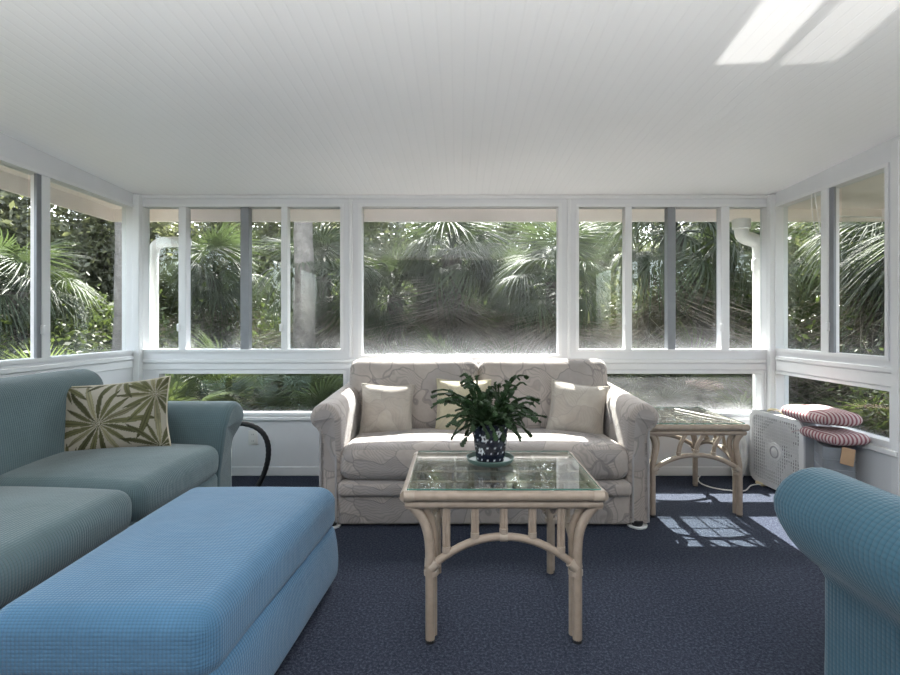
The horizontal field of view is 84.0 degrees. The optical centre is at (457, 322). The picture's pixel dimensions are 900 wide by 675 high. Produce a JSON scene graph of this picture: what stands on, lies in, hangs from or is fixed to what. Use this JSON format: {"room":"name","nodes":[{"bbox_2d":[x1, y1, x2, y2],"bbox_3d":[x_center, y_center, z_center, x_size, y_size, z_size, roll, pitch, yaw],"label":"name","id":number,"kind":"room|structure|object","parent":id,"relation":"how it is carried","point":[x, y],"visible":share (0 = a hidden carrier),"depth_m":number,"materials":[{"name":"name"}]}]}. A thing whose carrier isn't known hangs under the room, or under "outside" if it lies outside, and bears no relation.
{"room":"sunroom","nodes":[
{"label":"sunroom","id":0,"kind":"room"},
{"bbox_2d":[0,132,132,384],"bbox_3d":[-2.535,-0.016,1.085,0.100,2.393,5.570,0,0,0],"label":"wall","id":1,"kind":"structure","parent":0,"point":[11,148],"depth_m":3.20,"materials":[{"name":"paint"}]},
{"bbox_2d":[0,156,133,365],"bbox_3d":[-2.514,-0.338,2.647,0.092,1.135,2.395,0,0,0],"label":"window","id":2,"kind":"structure","parent":1,"relation":"in","point":[40,180],"depth_m":3.00,"materials":[{"name":"white paint"}]},
{"bbox_2d":[0,356,133,377],"bbox_3d":[-2.477,0.295,2.605,0.016,0.090,2.410,0,0,0],"label":"trim","id":3,"kind":"structure","parent":1,"relation":"attached to","point":[116,365],"depth_m":3.26,"materials":[{"name":"white paint"}]},
{"bbox_2d":[150,237,191,348],"bbox_3d":[-2.391,0.308,4.130,0.342,2.040,0.084,0,0,0],"label":"downspout","id":4,"kind":"object","parent":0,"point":[157,244],"visible":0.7,"depth_m":4.10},
{"bbox_2d":[0,0,899,194],"bbox_3d":[-0.028,-1.151,1.085,5.115,0.331,5.770,0,0,0],"label":"ceiling","id":5,"kind":"structure","parent":0,"point":[142,97],"depth_m":2.28,"materials":[{"name":"paint"}]},
{"bbox_2d":[143,199,765,466],"bbox_3d":[-0.028,0.095,3.920,5.115,2.170,0.100,0,0,0],"label":"wall","id":6,"kind":"structure","parent":0,"point":[293,443],"depth_m":3.87,"materials":[{"name":"paint"}]},
{"bbox_2d":[133,194,142,381],"bbox_3d":[-2.460,0.098,3.842,0.050,2.165,0.055,0,0,0],"label":"trim","id":7,"kind":"structure","parent":6,"relation":"attached to","point":[137,198],"depth_m":3.81,"materials":[{"name":"white paint"}]},
{"bbox_2d":[143,204,342,351],"bbox_3d":[-1.671,-0.347,3.901,1.567,1.145,0.089,0,0,0],"label":"window","id":8,"kind":"structure","parent":6,"relation":"in","point":[184,326],"depth_m":3.87,"materials":[{"name":"white paint"}]},
{"bbox_2d":[156,371,345,414],"bbox_3d":[-1.598,0.543,3.902,1.464,0.342,0.085,0,0,0],"label":"window","id":9,"kind":"structure","parent":6,"relation":"in","point":[158,373],"depth_m":3.86,"materials":[{"name":"white paint"}]},
{"bbox_2d":[248,430,257,444],"bbox_3d":[-1.585,0.887,3.865,0.072,0.115,0.010,0,0,0],"label":"wall outlet","id":10,"kind":"object","parent":6,"relation":"attached to","point":[252,434],"visible":0.95,"depth_m":3.86,"materials":[{"name":"white plastic"}]},
{"bbox_2d":[242,417,310,420],"bbox_3d":[-1.598,0.737,3.855,1.464,0.026,0.030,0,0,0],"label":"trim","id":11,"kind":"structure","parent":6,"relation":"attached to","point":[244,418],"depth_m":3.84,"materials":[{"name":"white paint"}]},
{"bbox_2d":[0,165,884,208],"bbox_3d":[0.335,-0.989,2.125,6.530,0.041,4.250,0,0,0],"label":"trim","id":12,"kind":"structure","parent":6,"relation":"attached to","point":[869,193],"depth_m":3.83,"materials":[{"name":"paint"}]},
{"bbox_2d":[0,170,884,221],"bbox_3d":[0.335,-0.963,2.140,6.590,0.195,4.280,0,0,0],"label":"trim","id":13,"kind":"structure","parent":6,"relation":"attached to","point":[9,182],"depth_m":4.25,"materials":[{"name":"paint"}]},
{"bbox_2d":[142,359,765,369],"bbox_3d":[-0.028,0.320,3.862,4.815,0.080,0.016,0,0,0],"label":"trim","id":14,"kind":"structure","parent":6,"relation":"attached to","point":[145,366],"depth_m":3.86,"materials":[{"name":"white paint"}]},
{"bbox_2d":[142,195,767,198],"bbox_3d":[-0.028,-0.975,3.863,4.915,0.026,0.014,0,0,0],"label":"trim","id":15,"kind":"structure","parent":6,"relation":"attached to","point":[143,196],"depth_m":3.86,"materials":[{"name":"white paint"}]},
{"bbox_2d":[358,203,561,358],"bbox_3d":[0.015,-0.327,3.902,1.575,1.203,0.085,0,0,0],"label":"window","id":16,"kind":"structure","parent":6,"relation":"in","point":[361,206],"depth_m":3.86,"materials":[{"name":"white paint"}]},
{"bbox_2d":[349,199,570,357],"bbox_3d":[0.014,-0.345,3.864,1.718,1.230,0.012,0,0,0],"label":"trim","id":17,"kind":"structure","parent":6,"relation":"attached to","point":[350,200],"depth_m":3.86,"materials":[{"name":"white paint"}]},
{"bbox_2d":[231,467,750,475],"bbox_3d":[-0.052,1.145,3.864,4.865,0.070,0.012,0,0,0],"label":"baseboard","id":18,"kind":"structure","parent":6,"relation":"attached to","point":[235,471],"depth_m":3.86,"materials":[{"name":"white paint"}]},
{"bbox_2d":[576,204,766,351],"bbox_3d":[1.659,-0.347,3.901,1.493,1.145,0.089,0,0,0],"label":"window","id":19,"kind":"structure","parent":6,"relation":"in","point":[669,209],"depth_m":3.87,"materials":[{"name":"white paint"}]},
{"bbox_2d":[607,371,763,414],"bbox_3d":[1.637,0.543,3.902,1.450,0.342,0.085,0,0,0],"label":"window","id":20,"kind":"structure","parent":6,"relation":"in","point":[759,375],"depth_m":3.86,"materials":[{"name":"white paint"}]},
{"bbox_2d":[659,417,749,420],"bbox_3d":[1.637,0.737,3.855,1.450,0.026,0.030,0,0,0],"label":"trim","id":21,"kind":"structure","parent":6,"relation":"attached to","point":[735,418],"depth_m":3.84,"materials":[{"name":"white paint"}]},
{"bbox_2d":[764,194,775,409],"bbox_3d":[2.399,0.098,3.845,0.062,2.165,0.050,0,0,0],"label":"trim","id":22,"kind":"structure","parent":6,"relation":"attached to","point":[769,374],"depth_m":3.82,"materials":[{"name":"white paint"}]},
{"bbox_2d":[231,476,824,674],"bbox_3d":[-0.028,1.220,1.035,5.155,0.080,5.710,0,0,0],"label":"floor","id":23,"kind":"structure","parent":0,"point":[703,589],"depth_m":2.12,"materials":[{"name":"blue carpet"}]},
{"bbox_2d":[0,369,243,609],"bbox_3d":[-1.877,0.720,1.765,1.055,0.919,2.890,0,0,0],"label":"sofa","id":24,"kind":"object","parent":23,"relation":"on","point":[57,505],"visible":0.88,"depth_m":2.29,"materials":[{"name":"fabric"}]},
{"bbox_2d":[0,486,131,609],"bbox_3d":[-1.758,0.768,1.760,0.816,0.227,0.754,0,0,0],"label":"seat cushion","id":25,"kind":"object","parent":24,"relation":"on","point":[44,531],"depth_m":1.76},
{"bbox_2d":[0,443,218,521],"bbox_3d":[-1.758,0.768,2.520,0.816,0.227,0.754,0,0,0],"label":"seat cushion","id":26,"kind":"object","parent":24,"relation":"on","point":[152,477],"depth_m":2.34,"materials":[{"name":"fabric"}]},
{"bbox_2d":[64,376,170,450],"bbox_3d":[-1.860,0.515,2.719,0.567,0.432,0.211,0,0,-16],"label":"throw pillow","id":27,"kind":"object","parent":24,"relation":"on","point":[128,414],"visible":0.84,"depth_m":2.66,"materials":[{"name":"green fabric"}]},
{"bbox_2d":[0,487,337,674],"bbox_3d":[-0.888,0.944,1.775,0.702,0.454,1.042,0,0,0],"label":"ottoman","id":28,"kind":"object","parent":23,"relation":"on","point":[213,580],"visible":1,"depth_m":1.46,"materials":[{"name":"fabric"}]},
{"bbox_2d":[240,421,270,486],"bbox_3d":[-1.493,0.922,3.509,0.346,0.483,0.082,0,0,-14],"label":"hose","id":29,"kind":"object","parent":23,"relation":"on","point":[257,428],"visible":0.88,"depth_m":3.52,"materials":[{"name":"black rubber"}]},
{"bbox_2d":[310,359,658,529],"bbox_3d":[0.152,0.716,3.304,2.005,0.924,0.913,0,0,0],"label":"sofa","id":30,"kind":"object","parent":23,"relation":"on","point":[365,474],"visible":0.7,"depth_m":2.90,"materials":[{"name":"fabric"}]},
{"bbox_2d":[359,383,414,433],"bbox_3d":[-0.476,0.585,3.346,0.364,0.357,0.179,0,0,-1],"label":"throw pillow","id":31,"kind":"object","parent":30,"relation":"on","point":[384,408],"visible":0.87,"depth_m":3.29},
{"bbox_2d":[350,359,477,427],"bbox_3d":[-0.311,0.515,3.551,0.915,0.522,0.274,0,0,0],"label":"cushion","id":32,"kind":"object","parent":30,"relation":"on","point":[423,373],"depth_m":3.46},
{"bbox_2d":[435,378,490,429],"bbox_3d":[0.034,0.565,3.370,0.378,0.372,0.178,0,0,6],"label":"throw pillow","id":33,"kind":"object","parent":30,"relation":"on","point":[442,410],"visible":0.32,"depth_m":3.33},
{"bbox_2d":[340,428,627,479],"bbox_3d":[0.152,0.818,3.192,1.700,0.248,0.675,0,0,0],"label":"seat cushion","id":34,"kind":"object","parent":30,"relation":"on","point":[388,455],"depth_m":2.89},
{"bbox_2d":[478,359,607,427],"bbox_3d":[0.603,0.515,3.551,0.915,0.522,0.274,0,0,0],"label":"cushion","id":35,"kind":"object","parent":30,"relation":"on","point":[588,372],"depth_m":3.47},
{"bbox_2d":[546,379,608,433],"bbox_3d":[0.789,0.580,3.329,0.408,0.391,0.194,0,0,18],"label":"throw pillow","id":36,"kind":"object","parent":30,"relation":"on","point":[573,407],"visible":0.88,"depth_m":3.27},
{"bbox_2d":[400,451,608,644],"bbox_3d":[0.169,0.894,2.110,0.765,0.572,0.590,0,0,0],"label":"coffee table","id":37,"kind":"object","parent":23,"relation":"on","point":[431,508],"visible":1,"depth_m":1.84,"materials":[{"name":"wicker"}]},
{"bbox_2d":[466,452,513,467],"bbox_3d":[0.140,0.593,2.175,0.208,0.027,0.208,0,0,0],"label":"saucer","id":38,"kind":"object","parent":37,"relation":"on","point":[471,457],"visible":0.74,"depth_m":2.11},
{"bbox_2d":[430,373,546,462],"bbox_3d":[0.129,0.409,2.171,0.498,0.372,0.510,0,0,-5],"label":"potted plant","id":39,"kind":"object","parent":38,"relation":"on","point":[489,425],"visible":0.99,"depth_m":2.11,"materials":[{"name":"plant"}]},
{"bbox_2d":[473,425,507,462],"bbox_3d":[0.140,0.512,2.175,0.167,0.166,0.167,0,0,0],"label":"pot","id":40,"kind":"object","parent":39,"relation":"attached to","point":[489,451],"depth_m":2.11,"materials":[{"name":"ceramic"}]},
{"bbox_2d":[627,523,647,529],"bbox_3d":[1.040,1.172,2.905,0.116,0.012,0.116,0,0,0],"label":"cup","id":41,"kind":"object","parent":23,"relation":"on","point":[640,526],"depth_m":2.88,"materials":[{"name":"white paint"}]},
{"bbox_2d":[650,407,749,516],"bbox_3d":[1.452,0.894,3.335,0.640,0.572,0.640,0,0,0],"label":"side table","id":42,"kind":"object","parent":23,"relation":"on","point":[736,430],"visible":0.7,"depth_m":3.04,"materials":[{"name":"wicker"}]},
{"bbox_2d":[729,436,747,476],"bbox_3d":[2.114,0.956,3.769,0.126,0.448,0.131,0,0,-44],"label":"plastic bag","id":43,"kind":"object","parent":23,"relation":"on","point":[742,444],"visible":0.35,"depth_m":3.71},
{"bbox_2d":[750,408,817,489],"bbox_3d":[2.268,0.895,3.500,0.136,0.570,0.524,0,0,-5],"label":"box fan","id":44,"kind":"object","parent":23,"relation":"on","point":[772,441],"visible":0.77,"depth_m":3.50,"materials":[{"name":"grey plastic"}]},
{"bbox_2d":[753,415,799,485],"label":"grille","id":45,"kind":"object","parent":44,"relation":"attached to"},
{"bbox_2d":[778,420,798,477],"bbox_3d":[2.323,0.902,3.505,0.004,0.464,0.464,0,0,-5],"label":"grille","id":46,"kind":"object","parent":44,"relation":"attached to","point":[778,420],"depth_m":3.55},
{"bbox_2d":[813,440,855,478],"bbox_3d":[2.291,0.953,3.040,0.166,0.453,0.270,0,0,24],"label":"storage bin","id":47,"kind":"object","parent":23,"relation":"on","point":[841,459],"visible":0.34,"depth_m":2.97,"materials":[{"name":"grey plastic"}]},
{"bbox_2d":[791,426,870,445],"bbox_3d":[2.295,0.688,3.064,0.290,0.081,0.318,0,0,-2],"label":"seat cushion","id":48,"kind":"object","parent":47,"relation":"on","point":[837,436],"visible":1,"depth_m":2.95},
{"bbox_2d":[773,404,862,426],"bbox_3d":[2.285,0.580,3.169,0.313,0.101,0.408,-1,0,-3],"label":"seat cushion","id":49,"kind":"object","parent":48,"relation":"on","point":[816,414],"visible":1,"depth_m":3.04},
{"bbox_2d":[773,467,899,674],"bbox_3d":[1.635,0.715,1.098,1.210,0.931,1.164,0,0,0],"label":"armchair","id":50,"kind":"object","parent":23,"relation":"on","point":[849,527],"visible":1,"depth_m":1.39,"materials":[{"name":"fabric"}]},
{"bbox_2d":[775,135,899,492],"bbox_3d":[2.480,-0.016,1.085,0.100,2.393,5.570,0,0,0],"label":"wall","id":51,"kind":"structure","parent":0,"point":[873,468],"depth_m":3.04,"materials":[{"name":"paint"}]},
{"bbox_2d":[775,162,889,360],"bbox_3d":[2.459,-0.345,3.325,0.092,1.120,1.020,0,0,0],"label":"window","id":52,"kind":"structure","parent":51,"relation":"in","point":[829,193],"depth_m":3.27,"materials":[{"name":"white paint"}]},
{"bbox_2d":[775,371,890,445],"bbox_3d":[2.462,0.526,3.305,0.085,0.323,1.040,0,0,0],"label":"window","id":53,"kind":"structure","parent":51,"relation":"in","point":[780,377],"depth_m":3.27,"materials":[{"name":"white paint"}]},
{"bbox_2d":[775,356,899,386],"bbox_3d":[2.422,0.305,2.505,0.016,0.110,2.610,0,0,0],"label":"trim","id":54,"kind":"structure","parent":51,"relation":"attached to","point":[867,377],"depth_m":3.18,"materials":[{"name":"white paint"}]},
{"bbox_2d":[859,443,897,457],"bbox_3d":[2.415,0.723,3.270,0.030,0.035,1.060,0,0,0],"label":"trim","id":55,"kind":"structure","parent":51,"relation":"attached to","point":[877,448],"depth_m":2.84,"materials":[{"name":"white paint"}]},
{"bbox_2d":[891,139,899,495],"bbox_3d":[2.420,0.085,2.760,0.020,2.190,0.050,0,0,0],"label":"trim","id":56,"kind":"structure","parent":51,"relation":"attached to","point":[895,145],"depth_m":2.75,"materials":[{"name":"white paint"}]},
{"label":"outside","id":57,"kind":"structure","parent":0,"visible":0},
{"bbox_2d":[197,398,877,433],"bbox_3d":[0.000,1.333,12.000,68.000,0.169,68.000,0,0,0],"label":"ground","id":58,"kind":"structure","parent":57,"point":[236,398],"depth_m":7.55,"materials":[{"name":"green plant"}]},
{"bbox_2d":[0,341,73,359],"bbox_3d":[-4.837,0.740,5.545,1.609,1.160,1.882,0,0,40],"label":"palmetto","id":59,"kind":"object","parent":58,"relation":"on","point":[22,356],"visible":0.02,"depth_m":5.31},
{"bbox_2d":[0,304,102,359],"bbox_3d":[-5.251,0.557,6.430,1.890,1.622,1.720,0,0,0],"label":"shrub","id":60,"kind":"object","parent":58,"relation":"on","point":[81,345],"visible":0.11,"depth_m":6.44,"materials":[{"name":"green plant"}]},
{"bbox_2d":[0,228,113,359],"bbox_3d":[-5.923,0.683,6.965,5.001,4.035,2.941,0,0,-29],"label":"fan palm","id":61,"kind":"object","parent":58,"relation":"on","point":[15,302],"visible":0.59,"depth_m":6.70,"materials":[{"name":"green plant"}]},
{"bbox_2d":[0,189,114,352],"bbox_3d":[-8.291,-1.760,8.648,4.686,6.289,4.070,0,0,-29],"label":"oak tree","id":62,"kind":"object","parent":58,"relation":"on","point":[14,210],"visible":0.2,"depth_m":8.75,"materials":[{"name":"green plant"}]},
{"bbox_2d":[29,272,202,352],"bbox_3d":[-5.161,0.314,7.560,2.247,2.137,2.502,0,0,25],"label":"shrub","id":63,"kind":"object","parent":58,"relation":"on","point":[109,324],"visible":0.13,"depth_m":7.35,"materials":[{"name":"green plant"}]},
{"bbox_2d":[112,222,121,350],"bbox_3d":[-4.292,-1.353,6.235,2.218,5.473,2.079,0,0,37],"label":"oak tree","id":64,"kind":"object","parent":58,"relation":"on","point":[117,322],"visible":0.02,"depth_m":5.53,"materials":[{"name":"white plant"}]},
{"bbox_2d":[19,196,227,351],"bbox_3d":[-7.217,-1.760,10.583,4.565,6.290,4.053,0,0,-41],"label":"oak tree","id":65,"kind":"object","parent":58,"relation":"on","point":[162,230],"visible":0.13,"depth_m":10.08,"materials":[{"name":"green plant"}]},
{"bbox_2d":[80,222,239,323],"bbox_3d":[-8.210,-1.773,13.351,4.954,6.326,3.981,0,0,11],"label":"oak tree","id":66,"kind":"object","parent":58,"relation":"on","point":[199,223],"visible":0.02,"depth_m":13.50,"materials":[{"name":"green plant"}]},
{"bbox_2d":[113,248,253,344],"bbox_3d":[-6.827,-0.270,12.171,3.502,3.331,3.898,0,0,35],"label":"shrub","id":67,"kind":"object","parent":58,"relation":"on","point":[163,277],"visible":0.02,"depth_m":11.65,"materials":[{"name":"green plant"}]},
{"bbox_2d":[159,324,218,399],"bbox_3d":[-4.033,0.666,7.226,1.632,1.401,1.486,0,0,0],"label":"shrub","id":68,"kind":"object","parent":58,"relation":"on","point":[176,335],"visible":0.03,"depth_m":7.25,"materials":[{"name":"green plant"}]},
{"bbox_2d":[165,374,247,410],"bbox_3d":[-3.482,0.842,6.046,1.773,0.960,1.542,0,0,-14],"label":"palmetto","id":69,"kind":"object","parent":58,"relation":"on","point":[178,391],"visible":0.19,"depth_m":6.04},
{"bbox_2d":[162,306,262,389],"bbox_3d":[-4.159,0.488,8.245,2.085,1.781,1.873,0,0,-33],"label":"shrub","id":70,"kind":"object","parent":58,"relation":"on","point":[228,337],"visible":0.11,"depth_m":8.10,"materials":[{"name":"green plant"}]},
{"bbox_2d":[159,222,278,399],"bbox_3d":[-4.045,0.024,8.979,3.511,3.689,4.198,0,0,-5],"label":"fan palm","id":71,"kind":"object","parent":58,"relation":"on","point":[216,294],"visible":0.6,"depth_m":8.20,"materials":[{"name":"green plant"}]},
{"bbox_2d":[173,327,291,410],"bbox_3d":[-3.083,0.665,6.421,2.306,1.321,2.348,0,0,25],"label":"palmetto","id":72,"kind":"object","parent":58,"relation":"on","point":[220,383],"visible":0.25,"depth_m":6.33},
{"bbox_2d":[193,326,283,410],"bbox_3d":[-3.370,0.703,7.799,1.546,1.327,1.408,0,0,31],"label":"shrub","id":73,"kind":"object","parent":58,"relation":"on","point":[234,339],"visible":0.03,"depth_m":7.66,"materials":[{"name":"green plant"}]},
{"bbox_2d":[223,289,292,399],"bbox_3d":[-3.007,0.401,8.351,2.293,1.959,2.060,0,0,-2],"label":"shrub","id":74,"kind":"object","parent":58,"relation":"on","point":[254,313],"visible":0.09,"depth_m":8.21,"materials":[{"name":"green plant"}]},
{"bbox_2d":[210,374,309,410],"bbox_3d":[-2.484,0.899,6.317,1.759,0.959,1.518,0,0,39],"label":"palmetto","id":75,"kind":"object","parent":58,"relation":"on","point":[257,382],"visible":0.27,"depth_m":6.24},
{"bbox_2d":[165,222,381,327],"bbox_3d":[-4.859,-1.776,13.390,5.990,6.320,4.158,0,0,12],"label":"oak tree","id":76,"kind":"object","parent":58,"relation":"on","point":[270,229],"visible":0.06,"depth_m":12.48,"materials":[{"name":"green plant"}]},
{"bbox_2d":[231,254,339,345],"bbox_3d":[-3.742,-0.165,11.548,3.277,3.117,3.648,0,0,20],"label":"shrub","id":77,"kind":"object","parent":58,"relation":"on","point":[267,258],"visible":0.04,"depth_m":11.00,"materials":[{"name":"green plant"}]},
{"bbox_2d":[190,222,400,410],"bbox_3d":[-1.866,0.485,6.732,4.345,3.988,4.199,0,0,-34],"label":"fan palm","id":78,"kind":"object","parent":58,"relation":"on","point":[327,318],"visible":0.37,"depth_m":6.52,"materials":[{"name":"green plant"}]},
{"bbox_2d":[243,328,377,410],"bbox_3d":[-1.537,0.642,5.747,1.843,1.365,2.072,0,0,-4],"label":"palmetto","id":79,"kind":"object","parent":58,"relation":"on","point":[290,380],"visible":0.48,"depth_m":5.31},
{"bbox_2d":[292,222,401,410],"bbox_3d":[-1.622,-1.284,7.068,2.587,5.334,2.425,0,0,-30],"label":"oak tree","id":80,"kind":"object","parent":58,"relation":"on","point":[303,324],"visible":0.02,"depth_m":6.10,"materials":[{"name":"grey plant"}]},
{"bbox_2d":[296,346,398,410],"bbox_3d":[-0.992,0.769,5.936,2.006,1.108,1.838,0,0,17],"label":"palmetto","id":81,"kind":"object","parent":58,"relation":"on","point":[333,346],"visible":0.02,"depth_m":5.81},
{"bbox_2d":[309,327,442,392],"bbox_3d":[-0.768,0.664,6.108,2.186,1.317,2.034,0,0,15],"label":"palmetto","id":82,"kind":"object","parent":58,"relation":"on","point":[409,341],"visible":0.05,"depth_m":6.62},
{"bbox_2d":[315,222,444,296],"bbox_3d":[-2.117,-1.772,14.546,5.310,6.328,4.970,0,0,-23],"label":"oak tree","id":83,"kind":"object","parent":58,"relation":"on","point":[380,237],"visible":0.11,"depth_m":13.59,"materials":[{"name":"green plant"}]},
{"bbox_2d":[331,236,441,353],"bbox_3d":[-1.300,0.544,7.711,3.414,3.635,4.200,0,0,-39],"label":"fan palm","id":84,"kind":"object","parent":58,"relation":"on","point":[386,268],"visible":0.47,"depth_m":7.25,"materials":[{"name":"green plant"}]},
{"bbox_2d":[337,222,539,353],"bbox_3d":[0.213,0.308,7.424,4.304,4.675,3.856,0,0,0],"label":"fan palm","id":85,"kind":"object","parent":58,"relation":"on","point":[453,311],"visible":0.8,"depth_m":6.92,"materials":[{"name":"green plant"}]},
{"bbox_2d":[389,322,521,353],"bbox_3d":[-0.017,0.670,6.097,2.033,1.448,2.453,0,0,35],"label":"palmetto","id":86,"kind":"object","parent":58,"relation":"on","point":[450,350],"visible":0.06,"depth_m":6.16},
{"bbox_2d":[432,222,555,318],"bbox_3d":[0.978,-1.770,14.453,4.124,6.330,4.733,0,0,15],"label":"oak tree","id":87,"kind":"object","parent":58,"relation":"on","point":[509,232],"visible":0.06,"depth_m":13.21,"materials":[{"name":"green plant"}]},
{"bbox_2d":[460,239,551,352],"bbox_3d":[0.973,0.587,8.309,4.055,4.090,3.908,0,0,31],"label":"fan palm","id":88,"kind":"object","parent":58,"relation":"on","point":[496,307],"visible":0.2,"depth_m":7.70,"materials":[{"name":"green plant"}]},
{"bbox_2d":[464,332,611,353],"bbox_3d":[0.771,0.706,6.104,2.191,1.236,2.320,0,0,-9],"label":"palmetto","id":89,"kind":"object","parent":58,"relation":"on","point":[469,346],"visible":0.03,"depth_m":6.10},
{"bbox_2d":[542,222,621,343],"bbox_3d":[2.139,-0.572,8.839,1.959,3.906,3.236,0,0,12],"label":"fan palm","id":90,"kind":"object","parent":58,"relation":"on","point":[610,228],"visible":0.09,"depth_m":8.96,"materials":[{"name":"green plant"}]},
{"bbox_2d":[536,222,637,308],"bbox_3d":[4.982,-1.770,18.408,4.934,6.331,4.879,0,0,-34],"label":"oak tree","id":91,"kind":"object","parent":58,"relation":"on","point":[552,222],"visible":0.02,"depth_m":17.47,"materials":[{"name":"green plant"}]},
{"bbox_2d":[473,222,723,407],"bbox_3d":[1.537,0.436,6.698,4.388,3.765,4.157,0,0,9],"label":"fan palm","id":92,"kind":"object","parent":58,"relation":"on","point":[544,330],"visible":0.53,"depth_m":6.15,"materials":[{"name":"green plant"}]},
{"bbox_2d":[543,336,671,406],"bbox_3d":[1.662,0.705,6.150,2.143,1.235,2.075,0,0,0],"label":"palmetto","id":93,"kind":"object","parent":58,"relation":"on","point":[611,376],"visible":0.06,"depth_m":5.90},
{"bbox_2d":[579,273,635,344],"bbox_3d":[3.174,-0.093,12.705,3.112,2.934,3.419,0,0,31],"label":"shrub","id":94,"kind":"object","parent":58,"relation":"on","point":[613,300],"visible":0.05,"depth_m":11.93,"materials":[{"name":"green plant"}]},
{"bbox_2d":[581,281,656,347],"bbox_3d":[2.899,0.227,8.059,2.710,2.316,2.435,0,0,-33],"label":"shrub","id":95,"kind":"object","parent":58,"relation":"on","point":[619,305],"visible":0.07,"depth_m":8.14,"materials":[{"name":"green plant"}]},
{"bbox_2d":[585,266,657,342],"bbox_3d":[4.188,-0.165,11.593,3.277,3.117,3.648,0,0,-25],"label":"shrub","id":96,"kind":"object","parent":58,"relation":"on","point":[613,293],"visible":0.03,"depth_m":11.24,"materials":[{"name":"green plant"}]},
{"bbox_2d":[594,222,662,300],"bbox_3d":[6.932,-1.771,18.371,5.148,6.329,4.619,0,0,-14],"label":"oak tree","id":97,"kind":"object","parent":58,"relation":"on","point":[619,251],"visible":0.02,"depth_m":17.66,"materials":[{"name":"green plant"}]},
{"bbox_2d":[590,335,729,409],"bbox_3d":[2.317,0.726,6.148,1.994,1.200,2.264,0,0,25],"label":"palmetto","id":98,"kind":"object","parent":58,"relation":"on","point":[681,394],"visible":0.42,"depth_m":5.59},
{"bbox_2d":[614,222,716,302],"bbox_3d":[6.866,-1.768,14.465,5.005,6.334,4.265,0,0,11],"label":"oak tree","id":99,"kind":"object","parent":58,"relation":"on","point":[644,247],"visible":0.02,"depth_m":14.38,"materials":[{"name":"green plant"}]},
{"bbox_2d":[640,321,813,410],"bbox_3d":[2.886,0.620,5.999,2.134,1.413,2.351,0,0,-44],"label":"palmetto","id":100,"kind":"object","parent":58,"relation":"on","point":[743,399],"visible":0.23,"depth_m":5.78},
{"bbox_2d":[637,222,821,410],"bbox_3d":[4.187,0.172,7.557,3.577,4.491,3.905,0,0,12],"label":"fan palm","id":101,"kind":"object","parent":58,"relation":"on","point":[756,231],"visible":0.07,"depth_m":7.24,"materials":[{"name":"green plant"}]},
{"bbox_2d":[582,222,884,410],"bbox_3d":[3.179,0.115,6.882,5.824,4.621,5.104,0,0,43],"label":"fan palm","id":102,"kind":"object","parent":58,"relation":"on","point":[652,265],"visible":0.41,"depth_m":6.20,"materials":[{"name":"green plant"}]},
{"bbox_2d":[731,218,759,410],"bbox_3d":[2.408,0.236,4.120,0.289,2.183,0.144,0,0,0],"label":"downspout","id":103,"kind":"object","parent":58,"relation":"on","point":[741,226],"visible":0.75,"depth_m":4.09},
{"bbox_2d":[689,283,810,410],"bbox_3d":[3.530,0.401,6.851,2.293,1.959,2.060,0,0,-2],"label":"shrub","id":104,"kind":"object","parent":58,"relation":"on","point":[748,317],"visible":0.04,"depth_m":6.46,"materials":[{"name":"green plant"}]},
{"bbox_2d":[694,253,839,345],"bbox_3d":[5.826,-0.122,9.573,3.184,3.028,3.544,0,0,-40],"label":"shrub","id":105,"kind":"object","parent":58,"relation":"on","point":[789,299],"visible":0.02,"depth_m":8.90,"materials":[{"name":"green plant"}]},
{"bbox_2d":[708,290,827,410],"bbox_3d":[4.249,0.411,7.265,2.033,1.917,2.234,0,0,-28],"label":"shrub","id":106,"kind":"object","parent":58,"relation":"on","point":[746,296],"visible":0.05,"depth_m":7.03,"materials":[{"name":"green plant"}]},
{"bbox_2d":[714,222,888,434],"bbox_3d":[5.177,-0.042,5.896,5.188,4.010,5.031,0,0,-14],"label":"fan palm","id":107,"kind":"object","parent":58,"relation":"on","point":[847,257],"visible":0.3,"depth_m":5.58,"materials":[{"name":"green plant"}]},
{"bbox_2d":[742,222,883,346],"bbox_3d":[7.261,-1.759,9.414,4.381,6.290,3.904,0,0,25],"label":"oak tree","id":108,"kind":"object","parent":58,"relation":"on","point":[800,294],"visible":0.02,"depth_m":9.40,"materials":[{"name":"green plant"}]},
{"bbox_2d":[748,279,884,431],"bbox_3d":[4.552,0.401,6.082,2.060,1.959,2.293,0,0,-40],"label":"shrub","id":109,"kind":"object","parent":58,"relation":"on","point":[809,326],"visible":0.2,"depth_m":5.98,"materials":[{"name":"green plant"}]},
{"bbox_2d":[789,295,877,410],"bbox_3d":[5.256,0.447,6.635,2.148,1.843,1.955,0,0,0],"label":"shrub","id":110,"kind":"object","parent":58,"relation":"on","point":[814,391],"visible":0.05,"depth_m":6.15,"materials":[{"name":"green plant"}]},
{"bbox_2d":[788,221,884,302],"bbox_3d":[6.971,-1.757,7.663,4.498,6.295,4.063,0,0,30],"label":"oak tree","id":111,"kind":"object","parent":58,"relation":"on","point":[806,223],"visible":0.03,"depth_m":7.90,"materials":[{"name":"green plant"}]},
{"bbox_2d":[791,222,888,435],"bbox_3d":[5.180,0.579,4.167,4.758,4.442,5.522,0,0,-37],"label":"fan palm","id":112,"kind":"object","parent":58,"relation":"on","point":[874,262],"visible":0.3,"depth_m":4.95,"materials":[{"name":"green plant"}]},
{"bbox_2d":[811,395,888,437],"bbox_3d":[4.276,0.981,4.979,1.490,0.676,1.380,0,0,0],"label":"palmetto","id":113,"kind":"object","parent":58,"relation":"on","point":[828,402],"visible":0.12,"depth_m":4.83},
{"bbox_2d":[826,339,888,436],"bbox_3d":[4.103,0.706,4.385,1.564,1.336,1.405,0,0,-15],"label":"shrub","id":114,"kind":"object","parent":58,"relation":"on","point":[883,426],"visible":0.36,"depth_m":4.34,"materials":[{"name":"green plant"}]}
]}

